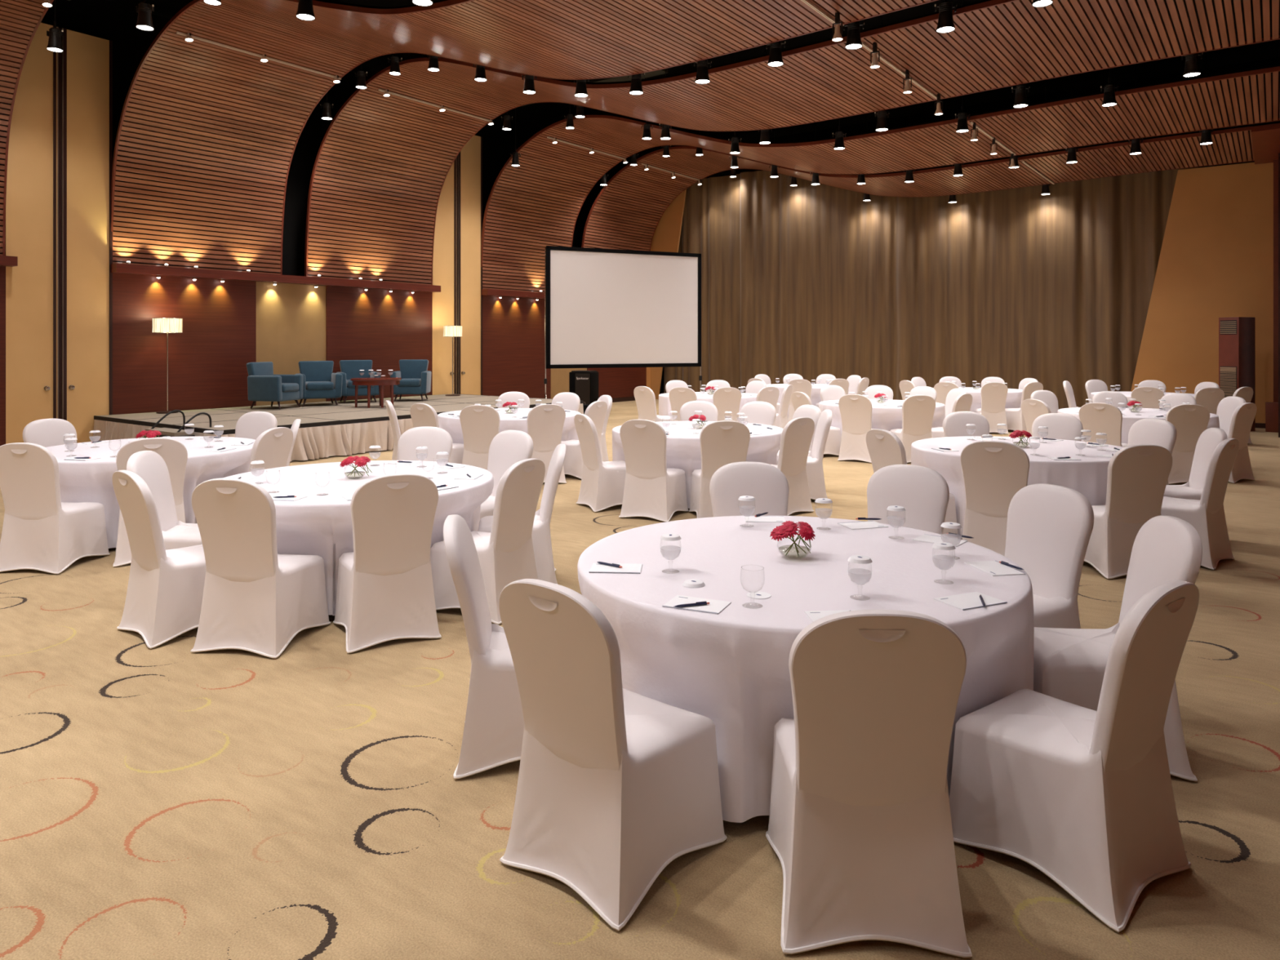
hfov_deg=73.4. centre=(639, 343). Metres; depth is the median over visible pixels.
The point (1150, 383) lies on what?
banquet chair
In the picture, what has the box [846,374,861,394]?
banquet chair
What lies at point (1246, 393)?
banquet chair
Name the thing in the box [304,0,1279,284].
ceiling
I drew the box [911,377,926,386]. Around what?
banquet chair
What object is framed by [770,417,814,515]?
banquet chair
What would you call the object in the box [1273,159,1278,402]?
trim
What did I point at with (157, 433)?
gerbera
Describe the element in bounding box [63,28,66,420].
trim
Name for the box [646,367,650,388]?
wall
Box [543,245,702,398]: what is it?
projector screen
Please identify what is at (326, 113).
ceiling spotlight
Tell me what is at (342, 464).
gerbera
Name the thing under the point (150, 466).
banquet chair
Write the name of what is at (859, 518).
pen
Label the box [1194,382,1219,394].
banquet chair
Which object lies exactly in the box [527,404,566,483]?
banquet chair
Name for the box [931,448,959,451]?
notepad
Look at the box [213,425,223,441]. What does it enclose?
water goblet
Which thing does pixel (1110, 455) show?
notepad
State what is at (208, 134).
ceiling
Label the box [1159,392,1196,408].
banquet chair
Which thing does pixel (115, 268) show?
trim
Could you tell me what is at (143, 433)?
gerbera
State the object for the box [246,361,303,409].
armchair
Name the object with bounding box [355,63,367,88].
ceiling spotlight
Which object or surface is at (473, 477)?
notepad
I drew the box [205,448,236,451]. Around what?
notepad
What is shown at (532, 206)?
ceiling
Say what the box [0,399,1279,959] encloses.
floor
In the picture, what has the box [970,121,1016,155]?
track
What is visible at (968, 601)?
notepad
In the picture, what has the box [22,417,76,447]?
banquet chair
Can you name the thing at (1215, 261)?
wall
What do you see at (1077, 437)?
water goblet
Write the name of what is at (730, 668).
tablecloth
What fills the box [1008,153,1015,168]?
track spotlight
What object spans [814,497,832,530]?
water goblet
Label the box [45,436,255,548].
tablecloth
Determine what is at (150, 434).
gerbera
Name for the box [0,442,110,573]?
banquet chair
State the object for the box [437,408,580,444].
tablecloth
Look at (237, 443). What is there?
notepad
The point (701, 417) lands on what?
gerbera
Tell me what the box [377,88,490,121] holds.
track
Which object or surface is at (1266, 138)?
trim
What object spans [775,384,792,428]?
banquet chair
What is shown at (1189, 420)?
banquet chair
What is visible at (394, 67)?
ceiling spotlight
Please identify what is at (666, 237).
wall
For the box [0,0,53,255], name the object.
ceiling
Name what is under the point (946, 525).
water goblet
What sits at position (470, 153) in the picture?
column
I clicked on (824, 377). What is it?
banquet chair
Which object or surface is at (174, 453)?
banquet chair
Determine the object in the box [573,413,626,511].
banquet chair
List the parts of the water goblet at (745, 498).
paper lid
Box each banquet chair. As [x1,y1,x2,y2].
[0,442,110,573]
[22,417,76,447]
[111,470,206,648]
[112,437,187,567]
[126,450,202,550]
[190,478,330,658]
[235,411,277,439]
[248,426,293,471]
[286,418,300,466]
[333,473,441,653]
[385,400,400,460]
[397,426,452,462]
[409,403,463,463]
[430,457,545,624]
[443,514,524,779]
[459,404,500,470]
[477,444,566,584]
[480,430,533,519]
[497,391,529,408]
[498,578,727,930]
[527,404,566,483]
[551,391,580,411]
[560,400,607,479]
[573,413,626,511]
[597,395,612,461]
[618,419,688,521]
[633,386,671,422]
[665,380,688,393]
[668,386,697,421]
[680,400,718,421]
[688,420,750,518]
[706,379,729,391]
[709,462,789,516]
[712,386,741,422]
[738,386,779,426]
[739,401,776,426]
[745,380,766,393]
[747,377,780,413]
[754,373,770,384]
[765,609,972,957]
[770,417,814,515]
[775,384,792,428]
[776,409,832,499]
[777,404,821,456]
[782,373,803,383]
[787,378,812,422]
[791,391,840,455]
[815,378,848,407]
[816,373,835,384]
[819,385,845,401]
[837,394,875,462]
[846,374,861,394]
[855,377,869,395]
[864,385,893,399]
[866,428,958,538]
[866,464,949,534]
[889,395,935,462]
[899,380,915,399]
[909,386,937,400]
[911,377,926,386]
[931,393,972,438]
[933,382,959,405]
[938,376,961,386]
[942,411,989,436]
[945,388,966,417]
[949,580,1199,932]
[960,440,1030,555]
[974,382,1008,434]
[981,377,1004,386]
[1004,382,1043,431]
[1004,483,1093,628]
[1018,377,1038,389]
[1021,399,1051,436]
[1031,390,1058,413]
[1031,413,1083,440]
[1033,515,1202,781]
[1062,380,1078,408]
[1079,402,1128,447]
[1084,379,1107,403]
[1084,444,1172,578]
[1092,391,1128,407]
[1127,418,1177,484]
[1131,386,1164,408]
[1137,379,1166,392]
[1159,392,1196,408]
[1160,438,1239,569]
[1163,427,1226,500]
[1165,404,1209,484]
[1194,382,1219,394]
[1194,387,1224,414]
[1216,395,1245,438]
[1227,402,1257,483]
[1232,386,1253,444]
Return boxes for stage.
[93,393,583,461]
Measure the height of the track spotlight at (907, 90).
0.295 m
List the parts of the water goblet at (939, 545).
paper lid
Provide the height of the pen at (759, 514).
0.012 m
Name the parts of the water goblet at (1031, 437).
paper lid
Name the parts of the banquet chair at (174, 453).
seat, backrest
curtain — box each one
[663,173,740,393]
[739,130,1198,408]
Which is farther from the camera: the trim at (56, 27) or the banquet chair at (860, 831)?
the trim at (56, 27)
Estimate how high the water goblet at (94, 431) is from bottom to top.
0.150 m
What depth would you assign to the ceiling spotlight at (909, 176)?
17.81 m
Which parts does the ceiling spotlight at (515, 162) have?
stem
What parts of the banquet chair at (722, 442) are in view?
seat, backrest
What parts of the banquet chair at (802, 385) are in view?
seat, backrest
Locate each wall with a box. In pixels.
[0,266,5,445]
[112,272,432,414]
[482,295,646,399]
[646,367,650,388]
[650,189,686,399]
[659,57,1279,394]
[1130,162,1273,423]
[1278,153,1279,437]
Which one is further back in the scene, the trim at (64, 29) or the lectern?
the lectern
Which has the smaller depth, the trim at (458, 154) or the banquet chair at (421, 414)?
the banquet chair at (421, 414)
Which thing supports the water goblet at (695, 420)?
on the tablecloth at (682, 448)
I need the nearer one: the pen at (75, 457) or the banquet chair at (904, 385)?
the pen at (75, 457)
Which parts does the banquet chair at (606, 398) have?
seat, backrest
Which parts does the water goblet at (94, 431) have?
paper lid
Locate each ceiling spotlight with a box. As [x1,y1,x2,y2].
[46,0,63,52]
[135,0,154,31]
[203,0,221,5]
[296,0,315,21]
[320,92,333,119]
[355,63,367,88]
[387,53,401,75]
[412,0,432,6]
[426,0,439,71]
[473,63,488,81]
[501,111,512,130]
[510,107,520,166]
[521,74,537,94]
[564,103,575,128]
[573,79,589,97]
[573,104,584,118]
[600,173,608,185]
[627,72,644,95]
[629,153,638,165]
[640,77,653,139]
[659,68,671,139]
[662,145,671,156]
[693,59,711,84]
[695,130,703,155]
[728,52,741,154]
[728,131,739,168]
[729,168,737,177]
[758,44,770,144]
[766,40,785,66]
[768,128,779,177]
[789,128,797,186]
[809,122,821,185]
[832,118,846,150]
[843,21,864,49]
[856,173,866,184]
[862,193,871,201]
[874,14,888,131]
[903,168,915,182]
[934,0,956,33]
[948,102,956,203]
[951,96,964,176]
[955,0,969,133]
[1008,85,1019,168]
[1011,84,1029,107]
[1031,0,1053,7]
[1040,87,1050,195]
[1065,75,1078,163]
[1100,68,1118,106]
[1128,63,1142,155]
[1181,53,1202,77]
[1199,51,1213,145]
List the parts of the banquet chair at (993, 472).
seat, backrest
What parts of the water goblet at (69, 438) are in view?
paper lid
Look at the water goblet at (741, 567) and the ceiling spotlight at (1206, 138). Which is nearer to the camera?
the water goblet at (741, 567)
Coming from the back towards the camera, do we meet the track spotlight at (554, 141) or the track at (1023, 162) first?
the track spotlight at (554, 141)
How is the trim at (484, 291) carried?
attached to the wall at (513, 329)
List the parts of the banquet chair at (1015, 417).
seat, backrest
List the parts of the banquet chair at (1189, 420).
seat, backrest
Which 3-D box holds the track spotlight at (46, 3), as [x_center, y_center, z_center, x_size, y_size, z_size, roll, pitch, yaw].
[-8.040,-4.720,11.660,0.115,0.303,0.142,0,0,-29]
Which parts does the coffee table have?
leg, leg, leg, leg, leg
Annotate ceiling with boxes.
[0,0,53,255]
[67,0,667,106]
[106,0,1279,156]
[111,0,937,275]
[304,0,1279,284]
[481,64,1279,293]
[581,120,1279,251]
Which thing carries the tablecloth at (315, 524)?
on the round table
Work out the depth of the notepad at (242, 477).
5.97 m
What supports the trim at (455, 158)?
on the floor
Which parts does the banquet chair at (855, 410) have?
backrest, seat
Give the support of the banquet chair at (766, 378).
on the floor
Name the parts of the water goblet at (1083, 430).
paper lid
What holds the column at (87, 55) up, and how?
in the wall at (207, 361)
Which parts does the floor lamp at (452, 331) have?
lamp shade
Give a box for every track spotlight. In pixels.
[42,0,52,7]
[185,32,193,41]
[260,54,267,62]
[333,75,340,83]
[383,89,390,97]
[439,105,444,111]
[488,119,493,124]
[552,137,557,143]
[644,164,648,170]
[671,171,675,178]
[831,12,843,41]
[870,42,879,68]
[902,69,911,93]
[934,93,942,115]
[970,122,977,141]
[990,137,997,154]
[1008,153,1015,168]
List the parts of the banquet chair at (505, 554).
seat, backrest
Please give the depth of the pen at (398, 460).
6.72 m
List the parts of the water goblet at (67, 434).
paper lid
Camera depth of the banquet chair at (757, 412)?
10.65 m
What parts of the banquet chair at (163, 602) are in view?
backrest, seat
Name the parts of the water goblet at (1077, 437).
paper lid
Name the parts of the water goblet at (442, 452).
paper lid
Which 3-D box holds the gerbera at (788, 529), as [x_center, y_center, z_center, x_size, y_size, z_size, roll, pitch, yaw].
[0.682,0.852,3.743,0.157,0.138,0.075,0,0,-11]
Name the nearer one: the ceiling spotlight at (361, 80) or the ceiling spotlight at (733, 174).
the ceiling spotlight at (361, 80)
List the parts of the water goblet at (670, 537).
paper lid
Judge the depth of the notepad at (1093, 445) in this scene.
7.87 m
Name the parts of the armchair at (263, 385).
backrest, armrest, seat, armrest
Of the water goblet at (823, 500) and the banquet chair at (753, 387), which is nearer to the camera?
the water goblet at (823, 500)
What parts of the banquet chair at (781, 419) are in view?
seat, backrest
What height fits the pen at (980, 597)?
0.012 m
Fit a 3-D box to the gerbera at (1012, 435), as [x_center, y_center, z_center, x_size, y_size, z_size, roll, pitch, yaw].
[3.408,0.861,7.739,0.157,0.121,0.074,0,0,11]
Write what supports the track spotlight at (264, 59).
attached to the track at (177, 33)
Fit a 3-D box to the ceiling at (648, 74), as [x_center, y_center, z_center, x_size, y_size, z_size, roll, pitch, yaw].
[-4.421,-5.400,14.872,5.800,0.400,8.850,0,0,36]
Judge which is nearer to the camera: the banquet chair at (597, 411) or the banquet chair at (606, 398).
the banquet chair at (597, 411)
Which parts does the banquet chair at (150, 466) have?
backrest, seat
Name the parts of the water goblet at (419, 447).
paper lid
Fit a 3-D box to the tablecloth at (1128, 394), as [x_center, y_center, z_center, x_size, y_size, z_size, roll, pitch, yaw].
[9.361,1.306,15.789,1.910,0.733,1.895,0,0,36]
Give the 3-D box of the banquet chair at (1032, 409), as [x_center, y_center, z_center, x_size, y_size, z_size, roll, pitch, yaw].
[5.412,1.211,11.283,0.651,0.966,0.525,0,0,-18]
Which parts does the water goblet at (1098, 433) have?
paper lid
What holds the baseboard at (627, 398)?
attached to the wall at (513, 329)
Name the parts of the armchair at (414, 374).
armrest, seat, backrest, armrest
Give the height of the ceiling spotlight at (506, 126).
1.696 m
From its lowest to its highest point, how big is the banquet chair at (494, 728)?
0.966 m
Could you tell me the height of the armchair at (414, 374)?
0.827 m
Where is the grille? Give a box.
[575,373,590,404]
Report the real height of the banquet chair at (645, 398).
0.966 m
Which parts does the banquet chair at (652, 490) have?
backrest, seat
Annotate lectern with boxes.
[568,370,598,404]
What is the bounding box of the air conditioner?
[1218,316,1255,431]
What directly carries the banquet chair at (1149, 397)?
on the floor
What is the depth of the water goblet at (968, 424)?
8.34 m
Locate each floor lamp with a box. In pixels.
[151,317,182,413]
[443,325,462,395]
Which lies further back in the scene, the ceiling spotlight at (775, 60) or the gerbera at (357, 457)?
the ceiling spotlight at (775, 60)
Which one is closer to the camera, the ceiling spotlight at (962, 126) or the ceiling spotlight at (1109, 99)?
the ceiling spotlight at (1109, 99)
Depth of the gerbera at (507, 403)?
11.46 m
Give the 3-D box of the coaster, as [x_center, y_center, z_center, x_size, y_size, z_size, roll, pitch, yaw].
[0.442,0.938,3.199,0.090,0.002,0.090,0,0,36]
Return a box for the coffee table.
[350,377,401,408]
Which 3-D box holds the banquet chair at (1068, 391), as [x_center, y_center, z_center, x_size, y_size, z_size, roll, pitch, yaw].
[8.494,1.211,16.480,0.651,0.966,0.525,0,0,38]
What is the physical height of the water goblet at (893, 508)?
0.150 m
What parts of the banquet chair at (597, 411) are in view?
seat, backrest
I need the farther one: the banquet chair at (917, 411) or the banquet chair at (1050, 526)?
the banquet chair at (917, 411)
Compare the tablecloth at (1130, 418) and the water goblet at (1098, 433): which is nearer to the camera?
the water goblet at (1098, 433)
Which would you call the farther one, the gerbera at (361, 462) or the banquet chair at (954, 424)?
the banquet chair at (954, 424)
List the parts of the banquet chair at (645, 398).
backrest, seat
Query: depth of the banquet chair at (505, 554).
5.38 m
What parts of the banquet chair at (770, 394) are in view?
backrest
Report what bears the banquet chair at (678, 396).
on the floor
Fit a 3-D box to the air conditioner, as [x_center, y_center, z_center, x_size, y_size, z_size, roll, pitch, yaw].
[11.584,0.600,16.686,0.518,2.200,0.380,0,0,-24]
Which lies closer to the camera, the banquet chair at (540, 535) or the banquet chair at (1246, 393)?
the banquet chair at (540, 535)
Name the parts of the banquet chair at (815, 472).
seat, backrest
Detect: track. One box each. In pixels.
[176,31,341,79]
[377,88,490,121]
[546,136,624,159]
[641,163,699,180]
[800,0,835,23]
[862,41,937,99]
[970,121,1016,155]
[1022,160,1054,184]
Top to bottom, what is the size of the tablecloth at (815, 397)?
0.733 m
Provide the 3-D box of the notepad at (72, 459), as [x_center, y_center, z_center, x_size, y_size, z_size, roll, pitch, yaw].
[-4.518,0.937,6.964,0.210,0.004,0.145,0,0,14]
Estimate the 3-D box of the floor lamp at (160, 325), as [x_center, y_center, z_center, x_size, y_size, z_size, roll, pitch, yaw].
[-7.915,0.374,14.389,0.444,1.584,0.445,0,0,36]
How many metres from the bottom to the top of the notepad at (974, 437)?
0.004 m
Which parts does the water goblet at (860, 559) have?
paper lid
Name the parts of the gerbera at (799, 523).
stem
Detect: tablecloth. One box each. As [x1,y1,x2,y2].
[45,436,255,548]
[222,460,493,615]
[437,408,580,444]
[577,515,1034,822]
[612,421,783,508]
[658,391,757,417]
[766,383,848,418]
[818,399,945,439]
[911,435,1124,537]
[933,386,1022,412]
[1057,407,1219,444]
[1090,391,1195,407]
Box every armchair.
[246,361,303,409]
[294,360,342,406]
[336,360,381,403]
[390,359,431,401]
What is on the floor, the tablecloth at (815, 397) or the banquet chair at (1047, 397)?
the banquet chair at (1047, 397)
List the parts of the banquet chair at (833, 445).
backrest, seat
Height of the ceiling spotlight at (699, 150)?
1.696 m
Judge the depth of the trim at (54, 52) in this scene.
13.37 m
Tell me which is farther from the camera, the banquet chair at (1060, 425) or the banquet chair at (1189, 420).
the banquet chair at (1189, 420)
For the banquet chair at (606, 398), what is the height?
0.966 m
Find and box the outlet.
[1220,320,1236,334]
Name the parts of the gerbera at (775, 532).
stem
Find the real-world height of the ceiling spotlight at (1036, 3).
2.371 m
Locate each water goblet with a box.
[63,433,75,451]
[65,437,77,456]
[88,430,100,448]
[203,430,213,448]
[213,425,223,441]
[250,460,264,484]
[368,445,381,466]
[416,446,427,467]
[435,451,448,473]
[659,533,681,573]
[692,418,700,434]
[737,495,755,527]
[740,567,764,604]
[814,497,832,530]
[848,555,872,600]
[886,505,905,539]
[932,542,955,584]
[940,522,961,559]
[965,423,975,439]
[982,434,992,436]
[1029,436,1040,455]
[1038,426,1048,443]
[1074,436,1086,455]
[1080,429,1091,447]
[1095,432,1106,450]
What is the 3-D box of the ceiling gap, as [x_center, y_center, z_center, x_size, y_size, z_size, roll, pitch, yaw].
[-7.736,-2.050,16.360,0.100,7.500,26.300,0,0,36]
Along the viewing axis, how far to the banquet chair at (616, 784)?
2.67 m
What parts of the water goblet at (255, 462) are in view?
paper lid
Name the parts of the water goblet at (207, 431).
paper lid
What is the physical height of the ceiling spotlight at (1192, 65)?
2.393 m
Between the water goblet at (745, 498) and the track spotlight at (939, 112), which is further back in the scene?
the track spotlight at (939, 112)
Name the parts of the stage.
edge trim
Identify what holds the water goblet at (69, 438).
on the tablecloth at (80, 481)
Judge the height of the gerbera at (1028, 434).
0.127 m
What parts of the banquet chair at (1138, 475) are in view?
seat, backrest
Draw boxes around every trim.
[0,255,17,266]
[56,26,57,418]
[57,26,57,418]
[57,27,62,418]
[62,27,63,419]
[111,263,440,292]
[455,158,456,393]
[456,156,457,393]
[457,154,458,394]
[457,155,457,394]
[481,288,544,298]
[1250,123,1279,164]
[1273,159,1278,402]
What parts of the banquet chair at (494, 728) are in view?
backrest, seat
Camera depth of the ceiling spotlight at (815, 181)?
19.08 m
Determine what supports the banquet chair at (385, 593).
on the floor
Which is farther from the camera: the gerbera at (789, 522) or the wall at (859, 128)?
the wall at (859, 128)
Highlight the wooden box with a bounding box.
[1265,401,1278,432]
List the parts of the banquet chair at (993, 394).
seat, backrest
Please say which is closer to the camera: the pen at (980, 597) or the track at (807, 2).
the pen at (980, 597)
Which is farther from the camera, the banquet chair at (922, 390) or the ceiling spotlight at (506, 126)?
the ceiling spotlight at (506, 126)
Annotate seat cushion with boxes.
[281,382,298,391]
[305,381,333,390]
[346,379,373,387]
[397,378,421,386]
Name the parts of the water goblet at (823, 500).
paper lid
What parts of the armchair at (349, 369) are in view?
armrest, backrest, seat, armrest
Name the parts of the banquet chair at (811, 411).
backrest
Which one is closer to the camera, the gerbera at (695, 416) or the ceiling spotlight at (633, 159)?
the gerbera at (695, 416)
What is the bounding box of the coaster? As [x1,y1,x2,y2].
[746,591,770,599]
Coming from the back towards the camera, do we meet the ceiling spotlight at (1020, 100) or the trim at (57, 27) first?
the trim at (57, 27)
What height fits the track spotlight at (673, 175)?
0.303 m
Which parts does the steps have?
grab rail, frame, grab rail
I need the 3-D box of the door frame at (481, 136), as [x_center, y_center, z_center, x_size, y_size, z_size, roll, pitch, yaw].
[-3.820,-1.620,20.602,0.090,6.640,0.042,0,0,36]
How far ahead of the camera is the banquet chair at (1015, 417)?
16.15 m
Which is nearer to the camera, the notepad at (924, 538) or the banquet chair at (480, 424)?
the notepad at (924, 538)
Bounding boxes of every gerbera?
[137,430,147,437]
[145,431,156,438]
[153,430,161,436]
[339,458,363,475]
[343,456,368,475]
[346,456,370,476]
[350,457,372,475]
[353,455,368,476]
[504,401,511,409]
[692,414,705,426]
[694,415,706,426]
[769,525,806,553]
[779,522,810,552]
[781,520,810,555]
[784,524,815,552]
[785,521,812,555]
[1008,431,1026,444]
[1014,430,1027,444]
[1017,431,1031,443]
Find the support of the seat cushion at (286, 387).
on the armchair at (263, 385)
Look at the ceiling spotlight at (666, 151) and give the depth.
21.47 m
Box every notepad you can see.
[65,457,100,460]
[80,440,111,444]
[200,436,227,439]
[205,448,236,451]
[231,442,253,445]
[233,476,257,479]
[271,495,307,501]
[342,495,352,500]
[387,461,421,465]
[433,463,464,469]
[435,484,458,490]
[453,474,483,479]
[588,563,642,573]
[662,595,731,614]
[744,515,786,522]
[746,424,767,426]
[762,427,777,430]
[804,609,857,622]
[837,520,888,529]
[912,533,967,546]
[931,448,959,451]
[933,591,1007,610]
[964,560,1025,576]
[973,436,1000,438]
[1035,438,1063,441]
[1047,457,1081,460]
[1080,443,1106,446]
[1097,453,1114,457]
[1102,448,1121,451]
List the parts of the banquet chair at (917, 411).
seat, backrest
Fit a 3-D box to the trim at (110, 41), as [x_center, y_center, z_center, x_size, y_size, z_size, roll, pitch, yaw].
[-8.668,-1.620,14.050,0.090,6.640,0.042,0,0,36]
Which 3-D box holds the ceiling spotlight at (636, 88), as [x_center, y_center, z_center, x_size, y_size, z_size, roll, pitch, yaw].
[-0.051,-4.606,11.732,0.194,2.387,0.194,0,0,44]
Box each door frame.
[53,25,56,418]
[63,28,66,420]
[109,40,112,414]
[453,159,455,393]
[458,151,460,394]
[480,136,482,395]
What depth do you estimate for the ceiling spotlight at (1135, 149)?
15.39 m
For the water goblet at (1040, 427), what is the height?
0.150 m
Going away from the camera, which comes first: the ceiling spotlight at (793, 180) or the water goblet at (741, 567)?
the water goblet at (741, 567)
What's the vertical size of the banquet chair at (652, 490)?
0.966 m
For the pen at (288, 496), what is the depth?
5.20 m
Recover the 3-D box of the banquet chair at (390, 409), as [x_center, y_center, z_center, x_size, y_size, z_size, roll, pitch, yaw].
[-2.927,1.211,11.038,0.651,0.966,0.525,0,0,-22]
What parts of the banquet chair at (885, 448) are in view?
backrest, seat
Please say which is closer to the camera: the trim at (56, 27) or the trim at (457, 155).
the trim at (56, 27)
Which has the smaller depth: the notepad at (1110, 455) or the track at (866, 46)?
the notepad at (1110, 455)
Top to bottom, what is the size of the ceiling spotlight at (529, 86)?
2.031 m
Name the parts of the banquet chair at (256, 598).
backrest, seat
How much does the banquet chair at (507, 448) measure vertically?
0.966 m
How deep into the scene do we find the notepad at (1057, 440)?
8.27 m
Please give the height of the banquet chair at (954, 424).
0.966 m
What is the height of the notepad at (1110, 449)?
0.004 m
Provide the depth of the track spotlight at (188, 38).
13.15 m
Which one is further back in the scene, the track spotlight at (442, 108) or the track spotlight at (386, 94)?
the track spotlight at (442, 108)
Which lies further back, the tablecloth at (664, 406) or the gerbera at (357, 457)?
the tablecloth at (664, 406)
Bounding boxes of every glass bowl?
[343,468,366,479]
[777,542,811,559]
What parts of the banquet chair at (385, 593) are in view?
seat, backrest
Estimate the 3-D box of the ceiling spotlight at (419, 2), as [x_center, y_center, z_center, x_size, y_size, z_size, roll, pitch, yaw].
[-2.053,-4.508,8.113,0.194,2.584,0.194,0,0,-43]
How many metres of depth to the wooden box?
16.40 m
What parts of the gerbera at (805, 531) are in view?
stem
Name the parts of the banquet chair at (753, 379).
backrest, seat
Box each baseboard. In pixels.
[612,396,635,402]
[1255,422,1265,428]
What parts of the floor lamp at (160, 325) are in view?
lamp shade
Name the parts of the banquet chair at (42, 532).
backrest, seat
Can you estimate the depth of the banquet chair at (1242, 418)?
10.55 m
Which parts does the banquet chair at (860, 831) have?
seat, backrest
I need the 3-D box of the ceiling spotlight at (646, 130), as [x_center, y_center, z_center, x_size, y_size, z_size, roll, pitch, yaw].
[0.139,-4.965,17.314,0.194,1.696,0.194,0,0,38]
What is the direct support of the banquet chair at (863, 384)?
on the floor
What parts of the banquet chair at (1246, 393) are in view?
backrest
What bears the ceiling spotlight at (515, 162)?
hanging from the ceiling at (542, 114)
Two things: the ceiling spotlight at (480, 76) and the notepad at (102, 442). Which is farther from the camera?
the ceiling spotlight at (480, 76)
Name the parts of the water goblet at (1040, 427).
paper lid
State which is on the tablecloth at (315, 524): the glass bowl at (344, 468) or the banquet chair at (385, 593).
the glass bowl at (344, 468)
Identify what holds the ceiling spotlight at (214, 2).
hanging from the ceiling at (542, 114)
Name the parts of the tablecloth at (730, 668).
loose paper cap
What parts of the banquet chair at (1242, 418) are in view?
seat, backrest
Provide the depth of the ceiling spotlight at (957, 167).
17.23 m
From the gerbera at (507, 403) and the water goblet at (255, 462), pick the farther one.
the gerbera at (507, 403)
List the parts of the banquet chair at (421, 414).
backrest, seat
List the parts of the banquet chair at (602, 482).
backrest, seat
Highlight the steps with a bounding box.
[144,409,211,437]
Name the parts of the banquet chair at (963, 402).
seat, backrest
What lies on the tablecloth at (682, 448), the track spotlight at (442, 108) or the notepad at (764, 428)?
the notepad at (764, 428)
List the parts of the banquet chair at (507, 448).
seat, backrest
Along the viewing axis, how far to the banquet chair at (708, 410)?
10.79 m
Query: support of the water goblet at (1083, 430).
on the tablecloth at (1088, 476)
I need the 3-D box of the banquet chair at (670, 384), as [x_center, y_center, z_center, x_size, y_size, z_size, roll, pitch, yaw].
[0.829,1.211,16.639,0.525,0.966,0.651,0,0,-23]
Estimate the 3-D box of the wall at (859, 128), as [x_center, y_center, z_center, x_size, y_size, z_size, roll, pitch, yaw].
[7.230,-2.050,21.707,18.400,7.500,0.100,0,0,36]
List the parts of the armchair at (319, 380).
armrest, backrest, seat, armrest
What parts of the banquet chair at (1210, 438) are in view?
seat, backrest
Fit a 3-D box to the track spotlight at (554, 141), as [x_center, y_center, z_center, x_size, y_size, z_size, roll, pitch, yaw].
[-1.980,-4.766,19.848,0.142,0.303,0.115,0,0,12]
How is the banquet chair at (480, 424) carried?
on the floor
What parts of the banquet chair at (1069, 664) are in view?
seat, backrest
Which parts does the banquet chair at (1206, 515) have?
seat, backrest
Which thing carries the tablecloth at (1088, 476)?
on the round table
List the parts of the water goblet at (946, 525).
paper lid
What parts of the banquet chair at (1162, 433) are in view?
backrest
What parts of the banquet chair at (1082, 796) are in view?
seat, backrest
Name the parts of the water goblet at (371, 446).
paper lid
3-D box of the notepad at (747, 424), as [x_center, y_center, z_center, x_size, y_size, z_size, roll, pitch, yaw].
[1.336,0.937,9.801,0.145,0.004,0.210,0,0,-25]
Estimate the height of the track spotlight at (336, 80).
0.303 m
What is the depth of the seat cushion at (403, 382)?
17.18 m
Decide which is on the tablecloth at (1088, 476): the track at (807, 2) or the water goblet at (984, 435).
the water goblet at (984, 435)
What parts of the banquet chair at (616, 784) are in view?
backrest, seat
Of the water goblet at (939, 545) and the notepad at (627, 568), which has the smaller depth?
the water goblet at (939, 545)
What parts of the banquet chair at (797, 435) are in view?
seat, backrest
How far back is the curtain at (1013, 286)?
20.98 m
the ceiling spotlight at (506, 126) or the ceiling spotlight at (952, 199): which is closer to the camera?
the ceiling spotlight at (506, 126)
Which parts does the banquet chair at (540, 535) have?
seat, backrest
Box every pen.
[75,457,90,458]
[273,495,296,497]
[396,460,412,462]
[596,561,622,567]
[674,600,709,607]
[754,511,768,516]
[855,517,880,519]
[946,532,973,538]
[979,594,985,606]
[999,560,1023,569]
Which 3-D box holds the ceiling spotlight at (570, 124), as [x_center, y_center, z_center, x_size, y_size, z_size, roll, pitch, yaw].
[-1.510,-5.485,18.533,0.194,1.696,0.194,0,0,-42]
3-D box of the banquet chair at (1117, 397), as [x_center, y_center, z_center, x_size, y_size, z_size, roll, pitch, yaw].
[7.038,1.211,12.741,0.525,0.966,0.651,0,0,15]
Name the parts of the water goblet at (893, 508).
paper lid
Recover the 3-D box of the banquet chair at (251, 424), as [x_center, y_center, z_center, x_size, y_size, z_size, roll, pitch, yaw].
[-4.133,1.211,8.868,0.525,0.966,0.651,0,0,14]
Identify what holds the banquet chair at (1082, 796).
on the floor
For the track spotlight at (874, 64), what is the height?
0.295 m
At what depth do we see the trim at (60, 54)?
13.47 m
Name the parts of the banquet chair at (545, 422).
backrest, seat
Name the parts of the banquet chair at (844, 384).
backrest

